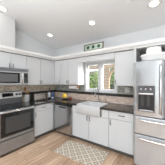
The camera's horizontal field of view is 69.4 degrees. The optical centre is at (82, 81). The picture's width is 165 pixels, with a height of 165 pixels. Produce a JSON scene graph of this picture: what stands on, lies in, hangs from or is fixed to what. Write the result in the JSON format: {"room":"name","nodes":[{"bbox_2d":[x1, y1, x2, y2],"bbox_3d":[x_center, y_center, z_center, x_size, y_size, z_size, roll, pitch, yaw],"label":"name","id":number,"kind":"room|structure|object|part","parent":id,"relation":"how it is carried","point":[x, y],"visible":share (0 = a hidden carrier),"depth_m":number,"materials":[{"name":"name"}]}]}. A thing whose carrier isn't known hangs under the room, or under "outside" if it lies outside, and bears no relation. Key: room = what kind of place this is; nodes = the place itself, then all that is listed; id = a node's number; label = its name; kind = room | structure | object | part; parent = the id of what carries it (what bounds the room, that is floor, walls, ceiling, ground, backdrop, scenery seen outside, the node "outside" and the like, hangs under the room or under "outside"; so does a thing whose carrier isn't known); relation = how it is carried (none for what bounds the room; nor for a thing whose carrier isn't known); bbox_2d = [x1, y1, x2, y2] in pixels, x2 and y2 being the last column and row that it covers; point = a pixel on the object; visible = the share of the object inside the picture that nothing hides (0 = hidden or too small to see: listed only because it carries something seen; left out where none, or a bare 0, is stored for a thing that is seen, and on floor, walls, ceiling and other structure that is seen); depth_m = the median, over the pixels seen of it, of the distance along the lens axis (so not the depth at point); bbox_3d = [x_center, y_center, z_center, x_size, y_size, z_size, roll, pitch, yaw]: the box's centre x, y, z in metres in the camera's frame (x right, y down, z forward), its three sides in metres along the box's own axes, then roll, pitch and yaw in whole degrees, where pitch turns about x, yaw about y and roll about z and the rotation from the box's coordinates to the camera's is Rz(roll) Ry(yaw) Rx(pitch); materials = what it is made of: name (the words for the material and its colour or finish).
{"room":"kitchen","nodes":[
{"label":"kitchen","id":0,"kind":"room"},
{"bbox_2d":[0,11,14,47],"bbox_3d":[-2.239,-1.259,2.116,0.400,0.984,1.820,0,0,35],"label":"wall","id":1,"kind":"structure","parent":0,"point":[7,23],"depth_m":2.62,"materials":[{"name":"grey paint"}]},
{"bbox_2d":[0,29,54,102],"bbox_3d":[-2.736,-0.194,1.841,0.100,3.330,6.000,0,0,35],"label":"wall","id":2,"kind":"structure","parent":0,"point":[23,41],"depth_m":3.49,"materials":[{"name":"paint"}]},
{"bbox_2d":[0,51,26,68],"bbox_3d":[-1.765,-0.482,2.823,0.366,0.355,0.757,0,0,35],"label":"upper cabinet","id":3,"kind":"object","parent":2,"relation":"attached to","point":[9,60],"visible":0.89,"depth_m":2.77,"materials":[{"name":"grey paint"}]},
{"bbox_3d":[-1.759,-0.475,2.588,0.018,0.331,0.372,0,0,35],"label":"door","id":4,"kind":"part","parent":3,"relation":"part of","materials":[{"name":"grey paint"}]},
{"bbox_2d":[0,67,28,84],"bbox_3d":[-1.716,-0.107,2.788,0.467,0.386,0.755,0,0,35],"label":"microwave","id":5,"kind":"object","parent":3,"relation":"attached to","point":[8,76],"visible":1,"depth_m":2.70,"materials":[{"name":"grey metal"}]},
{"bbox_3d":[-1.623,-0.067,2.631,0.030,0.305,0.605,0,0,35],"label":"door","id":6,"kind":"part","parent":5,"relation":"part of","materials":[{"name":"silver metal"}]},
{"bbox_3d":[-1.405,-0.067,2.942,0.030,0.305,0.147,0,0,35],"label":"control panel","id":7,"kind":"part","parent":5,"relation":"part of","materials":[{"name":"silver metal"}]},
{"bbox_3d":[-1.543,-0.475,2.898,0.018,0.331,0.372,0,0,35],"label":"door","id":8,"kind":"part","parent":3,"relation":"part of","materials":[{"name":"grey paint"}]},
{"bbox_2d":[0,84,54,100],"bbox_3d":[-1.720,0.329,3.201,0.008,0.454,2.592,0,0,35],"label":"backsplash","id":9,"kind":"structure","parent":2,"relation":"attached to","point":[32,88],"depth_m":3.39,"materials":[{"name":"beige tile"}]},
{"bbox_2d":[27,56,51,84],"bbox_3d":[-1.311,-0.279,3.473,0.366,0.760,0.825,0,0,35],"label":"upper cabinet","id":10,"kind":"object","parent":2,"relation":"attached to","point":[39,70],"visible":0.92,"depth_m":3.36,"materials":[{"name":"grey paint"}]},
{"bbox_2d":[0,45,53,60],"bbox_3d":[-1.901,-0.714,2.600,0.400,0.106,3.000,0,0,35],"label":"trim","id":11,"kind":"structure","parent":10,"relation":"on","point":[2,47],"depth_m":2.94,"materials":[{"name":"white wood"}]},
{"bbox_3d":[-1.315,-0.273,3.224,0.018,0.736,0.406,0,0,35],"label":"door","id":12,"kind":"part","parent":10,"relation":"part of","materials":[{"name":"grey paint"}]},
{"bbox_3d":[-1.079,-0.273,3.562,0.018,0.736,0.406,0,0,35],"label":"door","id":13,"kind":"part","parent":10,"relation":"part of","materials":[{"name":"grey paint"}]},
{"bbox_2d":[52,60,60,84],"bbox_3d":[-0.854,-0.279,3.922,0.600,0.760,0.431,0,0,35],"label":"upper cabinet","id":14,"kind":"object","parent":2,"relation":"attached to","point":[56,65],"visible":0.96,"depth_m":3.74,"materials":[{"name":"grey paint"}]},
{"bbox_3d":[-0.932,-0.279,3.775,0.018,0.756,0.100,0,0,35],"label":"filler panel","id":15,"kind":"part","parent":14,"relation":"part of","materials":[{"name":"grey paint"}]},
{"bbox_3d":[-0.779,-0.273,3.740,0.262,0.736,0.018,0,0,35],"label":"door","id":16,"kind":"part","parent":14,"relation":"part of","materials":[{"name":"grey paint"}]},
{"bbox_2d":[0,129,135,164],"bbox_3d":[-0.394,1.521,0.217,5.800,0.100,6.220,0,0,35],"label":"floor","id":17,"kind":"structure","parent":0,"point":[39,151],"depth_m":2.36,"materials":[{"name":"brown wood"}]},
{"bbox_2d":[0,90,35,155],"bbox_3d":[-1.598,0.858,2.712,0.745,1.225,0.762,0,0,35],"label":"range","id":18,"kind":"object","parent":17,"relation":"on","point":[17,117],"visible":1,"depth_m":2.57,"materials":[{"name":"grey metal"}]},
{"bbox_3d":[-1.847,0.337,2.885,0.024,0.144,0.754,0,0,35],"label":"control panel","id":19,"kind":"part","parent":18,"relation":"part of","materials":[{"name":"silver metal"}]},
{"bbox_3d":[-1.373,1.293,2.554,0.041,0.245,0.754,0,0,35],"label":"storage drawer","id":20,"kind":"part","parent":18,"relation":"part of","materials":[{"name":"silver metal"}]},
{"bbox_3d":[-1.374,0.867,2.555,0.039,0.578,0.754,0,0,35],"label":"oven door","id":21,"kind":"part","parent":18,"relation":"part of","materials":[{"name":"silver metal"}]},
{"bbox_2d":[0,102,34,110],"bbox_3d":[-1.610,0.563,2.720,0.595,0.023,0.758,0,0,35],"label":"cooktop","id":22,"kind":"object","parent":18,"relation":"in","point":[8,106],"depth_m":2.72,"materials":[{"name":"black glass"}]},
{"bbox_3d":[-1.325,0.599,2.521,0.080,0.030,0.752,0,0,35],"label":"handle","id":23,"kind":"part","parent":18,"relation":"part of","materials":[{"name":"silver metal"}]},
{"bbox_2d":[35,102,53,138],"bbox_3d":[-1.239,1.034,3.333,0.644,0.874,0.655,0,0,35],"label":"base cabinet","id":24,"kind":"object","parent":17,"relation":"on","point":[44,113],"visible":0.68,"depth_m":3.16,"materials":[{"name":"grey paint"}]},
{"bbox_3d":[-1.031,0.679,3.145,0.018,0.152,0.578,0,0,35],"label":"drawer","id":25,"kind":"part","parent":24,"relation":"part of","materials":[{"name":"grey paint"}]},
{"bbox_3d":[-1.031,1.065,3.145,0.018,0.598,0.578,0,0,35],"label":"door","id":26,"kind":"part","parent":24,"relation":"part of","materials":[{"name":"grey paint"}]},
{"bbox_3d":[-0.850,0.984,3.405,0.019,0.768,0.047,0,0,35],"label":"filler panel","id":27,"kind":"part","parent":24,"relation":"part of","materials":[{"name":"grey paint"}]},
{"bbox_2d":[22,97,133,113],"bbox_3d":[-0.199,0.576,2.962,2.756,0.040,1.238,0,0,35],"label":"countertop","id":28,"kind":"structure","parent":24,"relation":"on","point":[123,108],"depth_m":2.98,"materials":[{"name":"stone"}]},
{"bbox_2d":[25,94,29,101],"bbox_3d":[-1.516,0.460,3.264,0.128,0.190,0.128,0,0,35],"label":"utensil crock","id":29,"kind":"object","parent":28,"relation":"on","point":[27,97],"visible":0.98,"depth_m":3.21,"materials":[{"name":"grey ceramic"}]},
{"bbox_2d":[30,93,46,100],"bbox_3d":[-1.283,0.457,3.528,0.168,0.197,0.470,0,0,35],"label":"toaster","id":30,"kind":"object","parent":28,"relation":"on","point":[39,96],"visible":1,"depth_m":3.42,"materials":[{"name":"silver metal"}]},
{"bbox_2d":[77,101,108,116],"bbox_3d":[0.254,0.657,2.933,0.628,0.217,0.525,0,0,35],"label":"farmhouse sink","id":31,"kind":"object","parent":28,"relation":"in","point":[91,108],"visible":0.89,"depth_m":2.74,"materials":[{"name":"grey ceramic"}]},
{"bbox_2d":[54,103,73,137],"bbox_3d":[-0.369,1.037,3.440,0.643,0.868,0.628,0,0,35],"label":"dishwasher","id":32,"kind":"object","parent":17,"relation":"on","point":[62,113],"visible":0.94,"depth_m":3.17,"materials":[{"name":"grey metal"}]},
{"bbox_3d":[-0.527,0.626,3.214,0.635,0.046,0.037,0,0,35],"label":"control panel","id":33,"kind":"part","parent":32,"relation":"part of","materials":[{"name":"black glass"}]},
{"bbox_2d":[53,140,108,164],"bbox_3d":[-0.034,1.466,2.478,1.020,0.008,0.560,0,0,30],"label":"kitchen rug","id":34,"kind":"object","parent":17,"relation":"on","point":[85,154],"visible":1,"depth_m":2.45,"materials":[{"name":"beige fabric"}]},
{"bbox_2d":[72,105,109,149],"bbox_3d":[0.306,1.034,2.981,0.975,0.874,0.644,0,0,35],"label":"base cabinet","id":35,"kind":"object","parent":17,"relation":"on","point":[94,130],"visible":0.69,"depth_m":2.70,"materials":[{"name":"grey paint"}]},
{"bbox_3d":[-0.190,0.683,2.989,0.150,0.167,0.018,0,0,35],"label":"filler panel","id":36,"kind":"part","parent":35,"relation":"part of","materials":[{"name":"grey paint"}]},
{"bbox_3d":[-0.053,1.070,2.893,0.480,0.589,0.018,0,0,35],"label":"door","id":37,"kind":"part","parent":35,"relation":"part of","materials":[{"name":"grey paint"}]},
{"bbox_3d":[0.346,1.070,2.614,0.480,0.589,0.018,0,0,35],"label":"door","id":38,"kind":"part","parent":35,"relation":"part of","materials":[{"name":"grey paint"}]},
{"bbox_3d":[0.479,0.683,2.521,0.159,0.167,0.018,0,0,35],"label":"filler panel","id":39,"kind":"part","parent":35,"relation":"part of","materials":[{"name":"grey paint"}]},
{"bbox_2d":[109,111,133,158],"bbox_3d":[0.906,1.034,2.562,0.482,0.874,0.644,0,0,35],"label":"base cabinet","id":40,"kind":"object","parent":17,"relation":"on","point":[121,125],"visible":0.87,"depth_m":2.31,"materials":[{"name":"grey paint"}]},
{"bbox_3d":[0.746,0.679,2.334,0.475,0.152,0.018,0,0,35],"label":"drawer","id":41,"kind":"part","parent":40,"relation":"part of","materials":[{"name":"grey paint"}]},
{"bbox_2d":[134,60,164,164],"bbox_3d":[1.431,0.571,2.061,0.910,1.800,0.807,0,0,35],"label":"refrigerator","id":42,"kind":"object","parent":17,"relation":"on","point":[149,76],"visible":1,"depth_m":1.90,"materials":[{"name":"grey metal"}]},
{"bbox_3d":[1.033,0.128,1.936,0.250,0.115,0.010,0,0,35],"label":"screen panel","id":43,"kind":"part","parent":42,"relation":"part of","materials":[{"name":"grey plastic"}]},
{"bbox_3d":[1.033,0.341,1.936,0.250,0.309,0.010,0,0,35],"label":"dispenser frame","id":44,"kind":"part","parent":42,"relation":"part of","materials":[{"name":"grey plastic"}]},
{"bbox_3d":[1.268,0.734,1.827,0.910,0.286,0.087,0,0,35],"label":"drawer","id":45,"kind":"part","parent":42,"relation":"part of","materials":[{"name":"silver metal"}]},
{"bbox_3d":[1.080,0.123,1.958,0.453,0.904,0.087,0,0,35],"label":"french door","id":46,"kind":"part","parent":42,"relation":"part of","materials":[{"name":"silver metal"}]},
{"bbox_3d":[1.268,1.157,1.827,0.910,0.528,0.087,0,0,35],"label":"freezer drawer","id":47,"kind":"part","parent":42,"relation":"part of","materials":[{"name":"silver metal"}]},
{"bbox_3d":[1.224,0.636,1.765,0.740,0.030,0.086,0,0,35],"label":"handle","id":48,"kind":"part","parent":42,"relation":"part of","materials":[{"name":"silver metal"}]},
{"bbox_3d":[1.224,0.941,1.765,0.740,0.030,0.086,0,0,35],"label":"handle","id":49,"kind":"part","parent":42,"relation":"part of","materials":[{"name":"silver metal"}]},
{"bbox_2d":[140,52,164,60],"bbox_3d":[1.511,-0.399,2.045,0.910,0.165,0.490,0,0,35],"label":"tub","id":50,"kind":"object","parent":42,"relation":"on","point":[159,55],"visible":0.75,"depth_m":1.99,"materials":[{"name":"white plastic"}]},
{"bbox_3d":[1.511,-0.462,2.045,0.910,0.040,0.490,0,0,35],"label":"lid","id":51,"kind":"part","parent":50,"relation":"part of","materials":[{"name":"white plastic"}]},
{"bbox_2d":[146,46,161,53],"bbox_3d":[1.310,-0.554,2.186,0.249,0.144,0.237,0,0,35],"label":"folded towel","id":52,"kind":"object","parent":50,"relation":"on","point":[155,49],"visible":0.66,"depth_m":2.10,"materials":[{"name":"white fabric"}]},
{"bbox_3d":[1.180,0.121,1.798,0.030,0.808,0.086,0,0,35],"label":"handle","id":53,"kind":"part","parent":42,"relation":"part of","materials":[{"name":"silver metal"}]},
{"bbox_2d":[0,0,164,48],"bbox_3d":[-0.394,-1.548,0.217,5.840,0.862,6.220,0,0,35],"label":"ceiling","id":54,"kind":"structure","parent":0,"point":[67,20],"depth_m":2.45,"materials":[{"name":"paint"}]},
{"bbox_2d":[0,5,7,11],"bbox_3d":[-1.626,-1.475,2.426,0.187,0.040,0.184,0,0,40],"label":"recessed light","id":55,"kind":"object","parent":54,"relation":"in","point":[2,8],"visible":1,"depth_m":2.43,"materials":[{"name":"white"}]},
{"bbox_2d":[88,20,95,25],"bbox_3d":[0.206,-1.262,2.586,0.187,0.040,0.184,0,0,40],"label":"recessed light","id":56,"kind":"object","parent":54,"relation":"in","point":[91,22],"visible":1,"depth_m":2.57,"materials":[{"name":"white"}]},
{"bbox_2d":[147,0,161,7],"bbox_3d":[1.163,-1.260,1.935,0.204,0.043,0.201,0,0,40],"label":"recessed light","id":57,"kind":"object","parent":54,"relation":"in","point":[152,3],"visible":1,"depth_m":1.94,"materials":[{"name":"white"}]},
{"bbox_2d":[55,25,164,104],"bbox_3d":[1.353,0.166,2.717,5.800,2.610,0.120,0,0,35],"label":"wall","id":58,"kind":"structure","parent":0,"point":[157,32],"depth_m":2.94,"materials":[{"name":"paint"}]},
{"bbox_2d":[61,58,83,84],"bbox_3d":[-0.317,-0.279,3.587,0.662,0.760,0.366,0,0,35],"label":"upper cabinet","id":59,"kind":"object","parent":58,"relation":"attached to","point":[72,72],"visible":0.99,"depth_m":3.42,"materials":[{"name":"grey paint"}]},
{"bbox_3d":[-0.544,-0.273,3.575,0.296,0.736,0.018,0,0,35],"label":"door","id":60,"kind":"part","parent":59,"relation":"part of","materials":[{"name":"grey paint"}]},
{"bbox_3d":[-0.273,-0.273,3.386,0.352,0.736,0.018,0,0,35],"label":"door","id":61,"kind":"part","parent":59,"relation":"part of","materials":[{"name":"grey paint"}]},
{"bbox_2d":[78,53,114,62],"bbox_3d":[0.302,-0.580,2.986,1.038,0.132,0.018,0,0,35],"label":"valance","id":62,"kind":"object","parent":59,"relation":"attached to","point":[109,55],"visible":1,"depth_m":2.93,"materials":[{"name":"grey paint"}]},
{"bbox_2d":[22,90,133,97],"bbox_3d":[-0.199,0.342,2.963,2.756,0.066,1.238,0,0,35],"label":"stone ledge","id":63,"kind":"object","parent":58,"relation":"attached to","point":[35,92],"visible":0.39,"depth_m":3.39,"materials":[{"name":"stone"}]},
{"bbox_2d":[55,92,133,104],"bbox_3d":[0.156,0.466,3.475,2.770,0.180,0.008,0,0,35],"label":"backsplash","id":64,"kind":"structure","parent":58,"relation":"attached to","point":[109,99],"depth_m":3.24,"materials":[{"name":"beige tile"}]},
{"bbox_2d":[55,84,133,94],"bbox_3d":[0.156,0.205,3.475,2.770,0.206,0.008,0,0,35],"label":"backsplash","id":65,"kind":"structure","parent":58,"relation":"attached to","point":[120,89],"depth_m":3.56,"materials":[{"name":"grey tile"}]},
{"bbox_2d":[85,60,116,93],"bbox_3d":[0.491,-0.111,3.290,0.980,0.837,0.108,0,0,35],"label":"window","id":66,"kind":"structure","parent":58,"relation":"in","point":[101,89],"depth_m":3.25,"materials":[{"name":"grey paint"}]},
{"bbox_3d":[0.313,-0.112,3.438,0.398,0.743,0.050,0,0,35],"label":"sash","id":67,"kind":"part","parent":66,"relation":"part of","materials":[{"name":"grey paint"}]},
{"bbox_3d":[0.700,-0.112,3.167,0.393,0.743,0.050,0,0,35],"label":"sash","id":68,"kind":"part","parent":66,"relation":"part of","materials":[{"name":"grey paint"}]},
{"bbox_2d":[53,38,164,60],"bbox_3d":[1.204,-0.714,2.504,5.600,0.106,0.400,0,0,35],"label":"trim","id":69,"kind":"structure","parent":58,"relation":"attached to","point":[140,46],"depth_m":2.56,"materials":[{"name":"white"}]},
{"bbox_2d":[84,41,103,50],"bbox_3d":[0.269,-0.856,2.963,0.550,0.179,0.041,0,0,35],"label":"framed plaque","id":70,"kind":"object","parent":69,"relation":"on","point":[99,45],"visible":0.88,"depth_m":2.94,"materials":[{"name":"white"}]},
{"bbox_2d":[115,50,133,85],"bbox_3d":[0.973,-0.279,2.684,0.405,0.760,0.366,0,0,35],"label":"upper cabinet","id":71,"kind":"object","parent":58,"relation":"attached to","point":[124,61],"visible":0.97,"depth_m":2.56,"materials":[{"name":"grey paint"}]},
{"bbox_2d":[134,49,138,61],"bbox_3d":[1.162,-0.279,2.557,0.046,0.760,0.359,0,0,35],"label":"end panel","id":72,"kind":"object","parent":58,"relation":"attached to","point":[136,52],"visible":0.43,"depth_m":2.43,"materials":[{"name":"grey paint"}]},
{"bbox_2d":[140,49,164,61],"bbox_3d":[1.679,-0.095,2.404,0.948,1.131,0.020,0,0,35],"label":"trim","id":73,"kind":"structure","parent":58,"relation":"attached to","point":[163,50],"depth_m":2.62,"materials":[{"name":"grey paint"}]},
{"label":"outside","id":74,"kind":"structure","parent":0,"visible":0},
{"bbox_3d":[3.071,1.921,10.063,18.000,0.100,13.870,0,0,35],"label":"floor","id":75,"kind":"structure","parent":74,"visible":0},
{"bbox_2d":[89,71,97,88],"bbox_3d":[0.645,0.646,6.848,1.308,2.460,1.122,0,0,35],"label":"shrub","id":76,"kind":"object","parent":75,"relation":"on","point":[93,83],"visible":0.27,"depth_m":6.58,"materials":[{"name":"green plant"}]},
{"bbox_2d":[89,64,113,88],"bbox_3d":[0.875,0.471,4.930,4.600,2.800,0.140,0,0,35],"label":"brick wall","id":77,"kind":"structure","parent":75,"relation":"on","point":[107,73],"depth_m":4.79,"materials":[{"name":"beige brick"}]},
{"bbox_2d":[109,72,113,88],"bbox_3d":[1.877,0.567,6.243,1.432,2.618,1.032,0,0,35],"label":"shrub","id":78,"kind":"object","parent":75,"relation":"on","point":[112,75],"visible":0.03,"depth_m":6.37,"materials":[{"name":"green plant"}]},
{"bbox_2d":[109,68,113,88],"bbox_3d":[2.365,0.338,8.333,2.098,3.081,2.151,0,0,35],"label":"shrub","id":79,"kind":"object","parent":75,"relation":"on","point":[111,69],"visible":0.04,"depth_m":8.16,"materials":[{"name":"green plant"}]},
{"bbox_3d":[-0.267,0.151,3.568,0.400,0.100,0.060,0,0,35],"label":"paper towel holder","id":80,"kind":"object","parent":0,"visible":0},
{"bbox_2d":[69,85,77,88],"bbox_3d":[-0.267,0.173,3.568,0.290,0.110,0.110,0,0,35],"label":"paper towel roll","id":81,"kind":"object","parent":80,"relation":"hanging from","point":[70,86],"visible":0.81,"depth_m":3.52,"materials":[{"name":"white paper"}]}
]}

